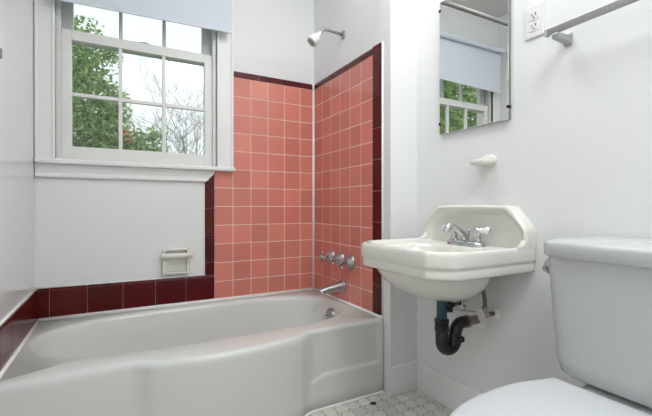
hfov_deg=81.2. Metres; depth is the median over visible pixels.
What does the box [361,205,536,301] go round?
sink
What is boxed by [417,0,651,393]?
wall
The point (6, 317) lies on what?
trim
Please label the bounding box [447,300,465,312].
supply valve
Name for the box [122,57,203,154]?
bare tree
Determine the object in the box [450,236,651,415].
toilet
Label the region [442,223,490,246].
faucet
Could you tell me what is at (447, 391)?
baseboard
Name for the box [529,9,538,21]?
receptacle
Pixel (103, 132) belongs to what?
leafy tree
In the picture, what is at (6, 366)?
trim
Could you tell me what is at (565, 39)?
towel bar
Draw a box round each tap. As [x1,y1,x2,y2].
[318,250,334,262]
[328,252,344,265]
[337,255,354,269]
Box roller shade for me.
[58,0,231,33]
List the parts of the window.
pane, sash, sash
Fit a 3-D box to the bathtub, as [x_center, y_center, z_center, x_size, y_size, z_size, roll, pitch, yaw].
[-0.535,0.720,1.809,1.489,0.357,0.831,0,0,-28]
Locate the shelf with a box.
[470,159,493,165]
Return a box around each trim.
[0,42,382,325]
[0,84,384,415]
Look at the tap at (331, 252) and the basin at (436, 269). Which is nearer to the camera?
the basin at (436, 269)
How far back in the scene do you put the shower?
2.11 m
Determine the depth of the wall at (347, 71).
1.97 m
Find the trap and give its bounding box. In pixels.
[434,301,487,355]
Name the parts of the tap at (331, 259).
cross handle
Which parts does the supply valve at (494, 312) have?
oval handle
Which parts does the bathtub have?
overflow plate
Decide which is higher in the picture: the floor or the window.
the window
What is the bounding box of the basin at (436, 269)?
[361,238,535,301]
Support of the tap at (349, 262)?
attached to the wall at (347, 71)
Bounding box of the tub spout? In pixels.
[319,279,345,294]
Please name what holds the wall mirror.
attached to the wall at (574, 152)
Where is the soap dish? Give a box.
[161,248,192,274]
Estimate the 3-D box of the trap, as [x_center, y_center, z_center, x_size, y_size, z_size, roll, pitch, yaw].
[0.530,0.462,1.516,0.232,0.226,0.086,0,0,-28]
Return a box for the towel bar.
[544,0,638,46]
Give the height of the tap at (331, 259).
0.082 m
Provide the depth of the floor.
1.72 m
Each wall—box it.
[0,0,37,370]
[35,0,313,317]
[314,0,416,394]
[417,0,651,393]
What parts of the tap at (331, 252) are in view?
cross handle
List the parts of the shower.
arm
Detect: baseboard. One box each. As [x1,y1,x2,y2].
[390,361,417,395]
[417,361,480,410]
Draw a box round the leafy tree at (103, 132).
[72,15,169,151]
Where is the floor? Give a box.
[309,389,452,415]
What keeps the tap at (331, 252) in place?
attached to the wall at (347, 71)
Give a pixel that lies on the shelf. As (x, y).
(478, 162)
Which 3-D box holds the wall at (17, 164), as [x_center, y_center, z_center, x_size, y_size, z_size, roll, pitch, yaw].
[-0.743,-0.332,0.490,0.151,2.670,2.950,0,0,-28]
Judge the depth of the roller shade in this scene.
2.05 m
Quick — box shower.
[307,28,345,46]
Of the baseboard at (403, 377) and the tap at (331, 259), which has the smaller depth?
the baseboard at (403, 377)
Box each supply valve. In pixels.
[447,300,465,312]
[477,289,500,322]
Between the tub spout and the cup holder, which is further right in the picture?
the cup holder
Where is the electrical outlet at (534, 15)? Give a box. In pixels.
[525,1,544,40]
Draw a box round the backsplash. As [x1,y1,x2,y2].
[418,205,536,251]
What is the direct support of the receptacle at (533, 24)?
attached to the electrical outlet at (534, 15)
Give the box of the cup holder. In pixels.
[470,154,496,166]
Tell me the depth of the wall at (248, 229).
2.25 m
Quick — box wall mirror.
[439,0,510,134]
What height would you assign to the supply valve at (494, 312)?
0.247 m
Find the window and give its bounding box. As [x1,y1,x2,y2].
[34,0,234,182]
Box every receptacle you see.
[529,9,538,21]
[529,20,538,32]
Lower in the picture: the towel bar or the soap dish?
the soap dish
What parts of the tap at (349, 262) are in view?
cross handle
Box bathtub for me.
[0,290,383,415]
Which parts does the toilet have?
flush lever, seat lid, tank lid, tank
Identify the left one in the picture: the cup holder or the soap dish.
the soap dish
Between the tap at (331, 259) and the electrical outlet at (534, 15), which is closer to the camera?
the electrical outlet at (534, 15)

